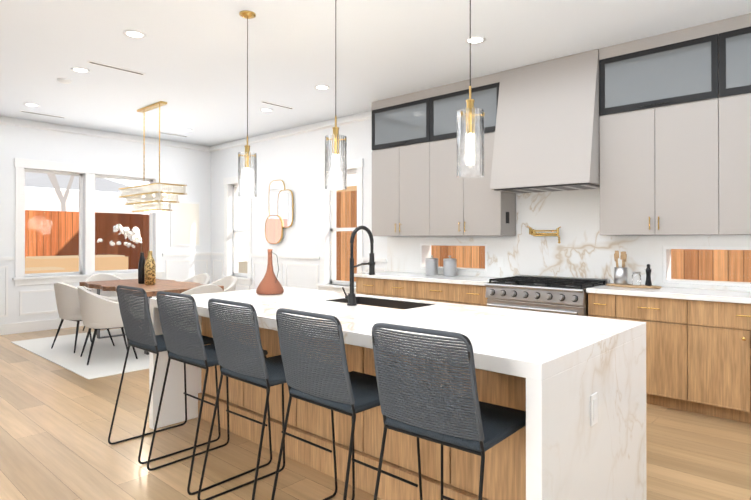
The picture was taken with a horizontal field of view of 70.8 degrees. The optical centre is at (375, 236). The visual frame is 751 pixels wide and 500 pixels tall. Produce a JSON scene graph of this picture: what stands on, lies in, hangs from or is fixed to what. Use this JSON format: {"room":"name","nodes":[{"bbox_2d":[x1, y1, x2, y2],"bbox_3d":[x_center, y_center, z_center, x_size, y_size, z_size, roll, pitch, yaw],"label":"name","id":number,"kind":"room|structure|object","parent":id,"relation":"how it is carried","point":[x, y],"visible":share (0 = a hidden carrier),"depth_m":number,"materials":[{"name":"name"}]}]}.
{"room":"kitchen","nodes":[
{"label":"kitchen","id":0,"kind":"room"},
{"bbox_2d":[0,124,210,323],"bbox_3d":[-5.692,-0.148,7.152,0.220,3.080,7.550,0,0,42],"label":"wall","id":1,"kind":"structure","parent":0,"point":[190,169],"depth_m":8.30,"materials":[{"name":"white paint"}]},
{"bbox_2d":[12,158,164,285],"bbox_3d":[-4.467,-0.197,8.397,0.200,1.830,2.220,0,0,42],"label":"picture window","id":2,"kind":"structure","parent":1,"relation":"in","point":[21,278],"depth_m":8.26,"materials":[{"name":"white wood"}]},
{"bbox_2d":[0,116,207,334],"bbox_3d":[-5.476,-0.148,7.159,0.090,3.080,7.250,0,0,42],"label":"trim","id":3,"kind":"structure","parent":1,"relation":"attached to","point":[24,327],"depth_m":7.94,"materials":[{"name":"white"}]},
{"bbox_2d":[170,201,199,245],"bbox_3d":[-3.407,-0.217,9.488,0.021,0.800,0.560,0,0,42],"label":"framed art","id":4,"kind":"object","parent":1,"relation":"attached to","point":[184,223],"visible":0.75,"depth_m":9.47,"materials":[{"name":"white"}]},
{"bbox_2d":[0,322,750,499],"bbox_3d":[-1.227,1.434,3.293,12.170,0.120,7.850,0,0,42],"label":"floor","id":5,"kind":"structure","parent":0,"point":[55,422],"depth_m":3.37,"materials":[{"name":"brown wood"}]},
{"bbox_2d":[11,328,148,379],"bbox_3d":[-2.947,1.385,6.888,2.710,0.010,2.420,0,0,42],"label":"rug","id":6,"kind":"object","parent":5,"relation":"on","point":[107,357],"visible":0.38,"depth_m":6.20,"materials":[{"name":"white carpet"}]},
{"bbox_2d":[51,282,114,352],"bbox_3d":[-3.621,0.961,6.510,0.649,0.828,0.571,0,0,32],"label":"dining chair","id":7,"kind":"object","parent":6,"relation":"on","point":[67,301],"visible":0.52,"depth_m":6.26,"materials":[{"name":"grey fabric"}]},
{"bbox_2d":[83,273,129,334],"bbox_3d":[-3.914,0.967,7.728,0.571,0.828,0.649,0,0,42],"label":"dining chair","id":8,"kind":"object","parent":6,"relation":"on","point":[102,277],"visible":0.21,"depth_m":7.89,"materials":[{"name":"grey fabric"}]},
{"bbox_2d":[77,286,137,364],"bbox_3d":[-3.022,0.958,5.939,0.571,0.828,0.649,0,0,-36],"label":"dining chair","id":9,"kind":"object","parent":6,"relation":"on","point":[99,312],"visible":0.88,"depth_m":5.69,"materials":[{"name":"grey fabric"}]},
{"bbox_2d":[79,279,223,354],"bbox_3d":[-2.966,1.002,6.906,2.000,0.752,1.091,0,0,42],"label":"dining table","id":10,"kind":"object","parent":6,"relation":"on","point":[174,286],"visible":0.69,"depth_m":6.82,"materials":[{"name":"brown wood"}]},
{"bbox_2d":[97,224,155,284],"bbox_3d":[-3.234,0.233,6.868,0.697,0.784,0.499,0,0,42],"label":"centerpiece","id":11,"kind":"object","parent":10,"relation":"on","point":[147,271],"visible":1,"depth_m":6.91,"materials":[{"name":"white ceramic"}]},
{"bbox_2d":[169,273,209,295],"bbox_3d":[-2.717,0.967,7.701,0.649,0.828,0.571,0,0,40],"label":"dining chair","id":12,"kind":"object","parent":6,"relation":"on","point":[203,278],"visible":0.15,"depth_m":7.92,"materials":[{"name":"grey fabric"}]},
{"bbox_2d":[180,284,222,294],"bbox_3d":[-2.098,0.959,6.160,0.571,0.828,0.649,0,0,40],"label":"dining chair","id":13,"kind":"object","parent":6,"relation":"on","point":[207,288],"visible":0.06,"depth_m":5.94,"materials":[{"name":"grey fabric"}]},
{"bbox_2d":[210,275,236,291],"bbox_3d":[-2.199,0.964,7.230,0.571,0.828,0.649,0,0,-44],"label":"dining chair","id":14,"kind":"object","parent":6,"relation":"on","point":[228,283],"visible":0.23,"depth_m":7.42,"materials":[{"name":"grey fabric"}]},
{"bbox_2d":[108,285,220,463],"bbox_3d":[-1.398,0.847,3.515,0.463,1.053,0.554,0,0,42],"label":"bar stool","id":15,"kind":"object","parent":5,"relation":"on","point":[138,334],"visible":0.88,"depth_m":3.35,"materials":[{"name":"grey fabric"}]},
{"bbox_2d":[147,291,271,494],"bbox_3d":[-0.976,0.845,3.131,0.463,1.053,0.554,0,0,41],"label":"bar stool","id":16,"kind":"object","parent":5,"relation":"on","point":[181,346],"visible":0.9,"depth_m":2.96,"materials":[{"name":"black metal"}]},
{"bbox_2d":[197,298,337,499],"bbox_3d":[-0.555,0.844,2.750,0.463,1.053,0.554,0,0,43],"label":"bar stool","id":17,"kind":"object","parent":5,"relation":"on","point":[237,360],"visible":0.88,"depth_m":2.59,"materials":[{"name":"black metal"}]},
{"bbox_2d":[271,308,422,499],"bbox_3d":[-0.133,0.842,2.367,0.463,1.053,0.554,0,0,43],"label":"bar stool","id":18,"kind":"object","parent":5,"relation":"on","point":[315,379],"visible":0.94,"depth_m":2.20,"materials":[{"name":"grey fabric"}]},
{"bbox_2d":[356,279,385,296],"bbox_3d":[0.130,0.944,6.540,0.476,0.890,0.588,0,0,42],"label":"base cabinet","id":19,"kind":"object","parent":5,"relation":"on","point":[376,287],"depth_m":6.30,"materials":[{"name":"brown wood"}]},
{"bbox_2d":[149,291,646,499],"bbox_3d":[-0.116,0.937,3.252,2.974,0.872,1.220,0,0,42],"label":"kitchen island","id":20,"kind":"object","parent":5,"relation":"on","point":[573,387],"depth_m":2.49,"materials":[{"name":"stone"}]},
{"bbox_2d":[256,249,283,294],"bbox_3d":[-0.812,0.274,4.104,0.231,0.345,0.210,0,0,42],"label":"terracotta vase","id":21,"kind":"object","parent":20,"relation":"on","point":[269,284],"visible":1,"depth_m":4.06,"materials":[{"name":"brown ceramic"}]},
{"bbox_2d":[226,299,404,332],"bbox_3d":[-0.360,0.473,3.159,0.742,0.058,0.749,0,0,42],"label":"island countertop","id":22,"kind":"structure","parent":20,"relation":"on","point":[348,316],"depth_m":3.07,"materials":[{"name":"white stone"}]},
{"bbox_2d":[342,226,374,305],"bbox_3d":[-0.108,0.188,3.473,0.111,0.512,0.244,0,0,42],"label":"faucet","id":23,"kind":"object","parent":22,"relation":"on","point":[351,296],"visible":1,"depth_m":3.39,"materials":[{"name":"black metal"}]},
{"bbox_2d":[386,279,417,299],"bbox_3d":[0.466,0.943,6.235,0.488,0.890,0.588,0,0,42],"label":"base cabinet","id":24,"kind":"object","parent":5,"relation":"on","point":[397,288],"depth_m":5.99,"materials":[{"name":"brown wood"}]},
{"bbox_2d":[418,283,461,303],"bbox_3d":[0.859,0.941,5.878,0.628,0.890,0.588,0,0,42],"label":"base cabinet","id":25,"kind":"object","parent":5,"relation":"on","point":[437,292],"depth_m":5.63,"materials":[{"name":"brown wood"}]},
{"bbox_2d":[354,271,497,286],"bbox_3d":[0.621,0.477,6.076,1.860,0.040,0.619,0,0,42],"label":"countertop","id":26,"kind":"structure","parent":25,"relation":"on","point":[471,281],"depth_m":5.82,"materials":[{"name":"white stone"}]},
{"bbox_2d":[425,255,438,275],"bbox_3d":[0.659,0.340,6.185,0.155,0.233,0.155,0,0,36],"label":"canister","id":27,"kind":"object","parent":26,"relation":"on","point":[431,264],"depth_m":6.12,"materials":[{"name":"white ceramic"}]},
{"bbox_2d":[443,256,456,275],"bbox_3d":[0.850,0.339,6.038,0.155,0.233,0.155,0,0,36],"label":"canister","id":28,"kind":"object","parent":26,"relation":"on","point":[449,266],"depth_m":5.98,"materials":[{"name":"white ceramic"}]},
{"bbox_2d":[372,323,525,499],"bbox_3d":[0.291,0.840,1.981,0.463,1.053,0.554,0,0,40],"label":"bar stool","id":29,"kind":"object","parent":5,"relation":"on","point":[466,421],"visible":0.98,"depth_m":1.81,"materials":[{"name":"grey fabric"}]},
{"bbox_2d":[462,283,487,305],"bbox_3d":[1.195,0.940,5.573,0.337,0.890,0.588,0,0,42],"label":"base cabinet","id":30,"kind":"object","parent":5,"relation":"on","point":[462,289],"depth_m":5.36,"materials":[{"name":"brown wood"}]},
{"bbox_2d":[484,275,609,315],"bbox_3d":[1.638,0.896,5.089,0.956,0.973,0.705,0,0,42],"label":"range","id":31,"kind":"object","parent":5,"relation":"on","point":[559,295],"visible":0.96,"depth_m":4.87,"materials":[{"name":"silver metal"}]},
{"bbox_2d":[588,293,617,318],"bbox_3d":[2.129,0.936,4.725,0.246,0.890,0.588,0,0,42],"label":"base cabinet","id":32,"kind":"object","parent":5,"relation":"on","point":[601,305],"depth_m":4.50,"materials":[{"name":"brown wood"}]},
{"bbox_2d":[618,297,689,411],"bbox_3d":[2.406,0.934,4.473,0.558,0.890,0.588,0,0,42],"label":"base cabinet","id":33,"kind":"object","parent":5,"relation":"on","point":[667,321],"depth_m":4.19,"materials":[{"name":"brown wood"}]},
{"bbox_2d":[690,301,750,422],"bbox_3d":[2.898,0.932,4.026,0.828,0.890,0.588,0,0,42],"label":"base cabinet","id":34,"kind":"object","parent":5,"relation":"on","point":[698,350],"depth_m":3.94,"materials":[{"name":"brown wood"}]},
{"bbox_2d":[586,285,750,304],"bbox_3d":[3.391,0.465,3.560,3.684,0.040,0.619,0,0,42],"label":"countertop","id":35,"kind":"structure","parent":34,"relation":"on","point":[675,294],"depth_m":4.20,"materials":[{"name":"white stone"}]},
{"bbox_2d":[0,0,750,145],"bbox_3d":[-1.227,-1.766,3.308,12.170,0.120,7.850,0,0,42],"label":"ceiling","id":36,"kind":"structure","parent":0,"point":[188,58],"depth_m":4.84,"materials":[{"name":"white paint"}]},
{"bbox_2d":[24,103,39,106],"bbox_3d":[-4.346,-1.675,6.688,0.183,0.030,0.165,0,0,42],"label":"recessed light","id":37,"kind":"object","parent":36,"relation":"in","point":[27,104],"depth_m":6.77,"materials":[{"name":"white"}]},
{"bbox_2d":[19,110,65,117],"bbox_3d":[-4.528,-1.672,7.207,0.092,0.030,0.532,0,0,42],"label":"air vent","id":38,"kind":"object","parent":36,"relation":"in","point":[21,110],"depth_m":7.31,"materials":[{"name":"white metal"}]},
{"bbox_2d":[57,78,71,83],"bbox_3d":[-3.343,-1.679,5.673,0.215,0.030,0.150,0,0,42],"label":"recessed light","id":39,"kind":"object","parent":36,"relation":"in","point":[62,80],"depth_m":5.70,"materials":[{"name":"white"}]},
{"bbox_2d":[71,67,90,72],"bbox_3d":[-2.958,-1.681,5.306,0.181,0.030,0.167,0,0,42],"label":"recessed light","id":40,"kind":"object","parent":36,"relation":"in","point":[77,69],"depth_m":5.39,"materials":[{"name":"white"}]},
{"bbox_2d":[87,60,145,74],"bbox_3d":[-2.565,-1.682,5.252,0.086,0.030,0.543,0,0,42],"label":"air vent","id":41,"kind":"object","parent":36,"relation":"in","point":[92,62],"depth_m":5.32,"materials":[{"name":"white metal"}]},
{"bbox_2d":[123,30,145,38],"bbox_3d":[-1.994,-1.686,4.378,0.182,0.030,0.173,0,0,42],"label":"recessed light","id":42,"kind":"object","parent":36,"relation":"in","point":[139,35],"depth_m":4.44,"materials":[{"name":"white"}]},
{"bbox_2d":[119,101,186,212],"bbox_3d":[-2.906,-1.001,6.862,1.138,1.374,0.380,0,0,42],"label":"chandelier","id":43,"kind":"object","parent":36,"relation":"hanging from","point":[150,198],"visible":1,"depth_m":6.70,"materials":[{"name":"gold metal"}]},
{"bbox_2d":[158,129,192,136],"bbox_3d":[-3.088,-1.666,8.423,0.624,0.030,0.488,0,0,42],"label":"recessed light","id":44,"kind":"object","parent":36,"relation":"in","point":[188,130],"depth_m":8.63,"materials":[{"name":"white"}]},
{"bbox_2d":[238,10,256,197],"bbox_3d":[-0.981,-1.000,4.044,0.138,1.404,0.141,0,0,42],"label":"pendant light","id":45,"kind":"object","parent":36,"relation":"hanging from","point":[247,173],"visible":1,"depth_m":3.99,"materials":[{"name":"clear glass"}]},
{"bbox_2d":[260,101,294,111],"bbox_3d":[-1.371,-1.674,6.829,0.439,0.030,0.498,0,0,42],"label":"recessed light","id":46,"kind":"object","parent":36,"relation":"in","point":[262,109],"depth_m":6.92,"materials":[{"name":"white"}]},
{"bbox_2d":[314,85,329,89],"bbox_3d":[-0.597,-1.678,5.915,0.178,0.030,0.181,0,0,42],"label":"recessed light","id":47,"kind":"object","parent":36,"relation":"in","point":[321,87],"depth_m":6.01,"materials":[{"name":"white"}]},
{"bbox_2d":[325,0,346,189],"bbox_3d":[-0.255,-1.003,3.385,0.138,1.404,0.141,0,0,42],"label":"pendant light","id":48,"kind":"object","parent":36,"relation":"hanging from","point":[335,160],"visible":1,"depth_m":3.33,"materials":[{"name":"clear glass"}]},
{"bbox_2d":[457,0,484,177],"bbox_3d":[0.485,-1.006,2.713,0.138,1.404,0.141,0,0,42],"label":"pendant light","id":49,"kind":"object","parent":36,"relation":"hanging from","point":[470,141],"visible":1,"depth_m":2.65,"materials":[{"name":"clear glass"}]},
{"bbox_2d":[465,36,485,43],"bbox_3d":[0.853,-1.685,4.507,0.174,0.030,0.182,0,0,42],"label":"recessed light","id":50,"kind":"object","parent":36,"relation":"in","point":[474,39],"depth_m":4.58,"materials":[{"name":"white"}]},
{"bbox_2d":[211,119,741,290],"bbox_3d":[1.284,-0.153,6.065,12.170,3.080,0.220,0,0,42],"label":"wall","id":51,"kind":"structure","parent":0,"point":[293,162],"depth_m":8.21,"materials":[{"name":"white paint"}]},
{"bbox_2d":[221,176,252,284],"bbox_3d":[-2.383,-0.108,9.301,0.890,1.880,0.200,0,0,42],"label":"window","id":52,"kind":"structure","parent":51,"relation":"in","point":[247,279],"depth_m":9.47,"materials":[{"name":"white"}]},
{"bbox_2d":[265,180,292,243],"bbox_3d":[-1.535,-0.387,8.436,0.690,1.030,0.054,0,0,42],"label":"cluster","id":53,"kind":"object","parent":51,"relation":"attached to","point":[279,218],"visible":0.98,"depth_m":8.44,"materials":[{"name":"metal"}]},
{"bbox_2d":[208,111,386,289],"bbox_3d":[-1.443,-0.142,8.342,4.290,3.080,0.075,0,0,42],"label":"trim","id":54,"kind":"structure","parent":51,"relation":"attached to","point":[367,115],"depth_m":8.26,"materials":[{"name":"white"}]},
{"bbox_2d":[317,159,363,292],"bbox_3d":[-0.462,-0.116,7.556,0.920,1.880,0.200,0,0,42],"label":"window","id":55,"kind":"structure","parent":51,"relation":"in","point":[358,164],"depth_m":7.72,"materials":[{"name":"white"}]},
{"bbox_2d":[371,89,430,235],"bbox_3d":[0.394,-0.844,6.488,0.908,1.688,0.324,0,0,42],"label":"upper cabinet","id":56,"kind":"object","parent":51,"relation":"attached to","point":[420,187],"depth_m":6.34,"materials":[{"name":"grey paint"}]},
{"bbox_2d":[420,243,486,271],"bbox_3d":[0.960,0.246,6.309,0.940,0.315,0.172,0,0,42],"label":"slit window","id":57,"kind":"structure","parent":51,"relation":"in","point":[424,250],"depth_m":6.34,"materials":[{"name":"white"}]},
{"bbox_2d":[431,72,515,235],"bbox_3d":[1.066,-0.846,5.878,0.908,1.688,0.324,0,0,42],"label":"upper cabinet","id":58,"kind":"object","parent":51,"relation":"attached to","point":[459,206],"depth_m":5.76,"materials":[{"name":"grey paint"}]},
{"bbox_2d":[490,49,599,193],"bbox_3d":[1.690,-1.073,5.156,0.980,1.243,0.554,0,0,42],"label":"range hood","id":59,"kind":"object","parent":51,"relation":"attached to","point":[546,139],"visible":0.94,"depth_m":4.98,"materials":[{"name":"grey paint"}]},
{"bbox_2d":[387,189,750,290],"bbox_3d":[2.561,0.081,4.740,6.500,1.400,0.018,0,0,42],"label":"backsplash","id":60,"kind":"structure","parent":51,"relation":"attached to","point":[584,248],"depth_m":5.33,"materials":[{"name":"stone"}]},
{"bbox_2d":[527,226,560,242],"bbox_3d":[1.730,-0.016,5.410,0.374,0.180,0.122,0,0,42],"label":"pot filler","id":61,"kind":"object","parent":60,"relation":"attached to","point":[532,232],"visible":1,"depth_m":5.37,"materials":[{"name":"gold metal"}]},
{"bbox_2d":[599,21,718,234],"bbox_3d":[2.474,-0.853,4.599,0.919,1.688,0.324,0,0,42],"label":"upper cabinet","id":62,"kind":"object","parent":51,"relation":"attached to","point":[675,129],"depth_m":4.45,"materials":[{"name":"grey paint"}]},
{"bbox_2d":[663,246,750,286],"bbox_3d":[3.531,0.249,3.974,2.435,0.325,0.172,0,0,42],"label":"slit window","id":63,"kind":"structure","parent":51,"relation":"in","point":[667,264],"depth_m":4.60,"materials":[{"name":"white"}]},
{"bbox_2d":[719,13,750,234],"bbox_3d":[3.154,-0.856,3.981,0.919,1.688,0.324,0,0,42],"label":"upper cabinet","id":64,"kind":"object","parent":51,"relation":"attached to","point":[734,32],"depth_m":4.10,"materials":[{"name":"grey paint"}]},
{"label":"outside","id":65,"kind":"structure","parent":0,"visible":0},
{"bbox_2d":[239,261,246,272],"bbox_3d":[-2.059,1.619,9.687,44.000,0.170,36.000,0,0,42],"label":"ground","id":66,"kind":"structure","parent":65,"point":[242,264],"depth_m":28.19,"materials":[{"name":"beige"}]},
{"bbox_2d":[47,174,73,210],"bbox_3d":[-7.906,-2.169,12.546,5.473,7.441,6.398,0,0,42],"label":"tree","id":67,"kind":"object","parent":66,"relation":"on","point":[52,178],"depth_m":13.57,"materials":[{"name":"white plant"}]},
{"bbox_2d":[25,255,127,273],"bbox_3d":[-5.972,0.967,10.171,1.500,1.140,2.350,0,0,42],"label":"bench","id":68,"kind":"object","parent":66,"relation":"on","point":[34,264],"depth_m":10.18,"materials":[{"name":"beige wood"}]},
{"bbox_2d":[25,210,148,268],"bbox_3d":[-9.252,0.490,8.829,0.050,2.080,13.050,0,0,42],"label":"fence","id":69,"kind":"object","parent":66,"relation":"on","point":[55,222],"depth_m":11.65,"materials":[{"name":"brown wood"}]},
{"bbox_2d":[25,172,356,213],"bbox_3d":[-6.722,-1.104,15.252,22.370,5.330,20.950,0,0,42],"label":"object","id":70,"kind":"structure","parent":66,"relation":"on","point":[111,202],"depth_m":18.02,"materials":[{"name":"white"}]},
{"bbox_2d":[336,186,750,281],"bbox_3d":[4.395,0.298,5.197,16.400,2.430,0.120,0,0,42],"label":"fence","id":71,"kind":"object","parent":66,"relation":"on","point":[715,269],"depth_m":7.75,"materials":[{"name":"orange wood"}]}
]}

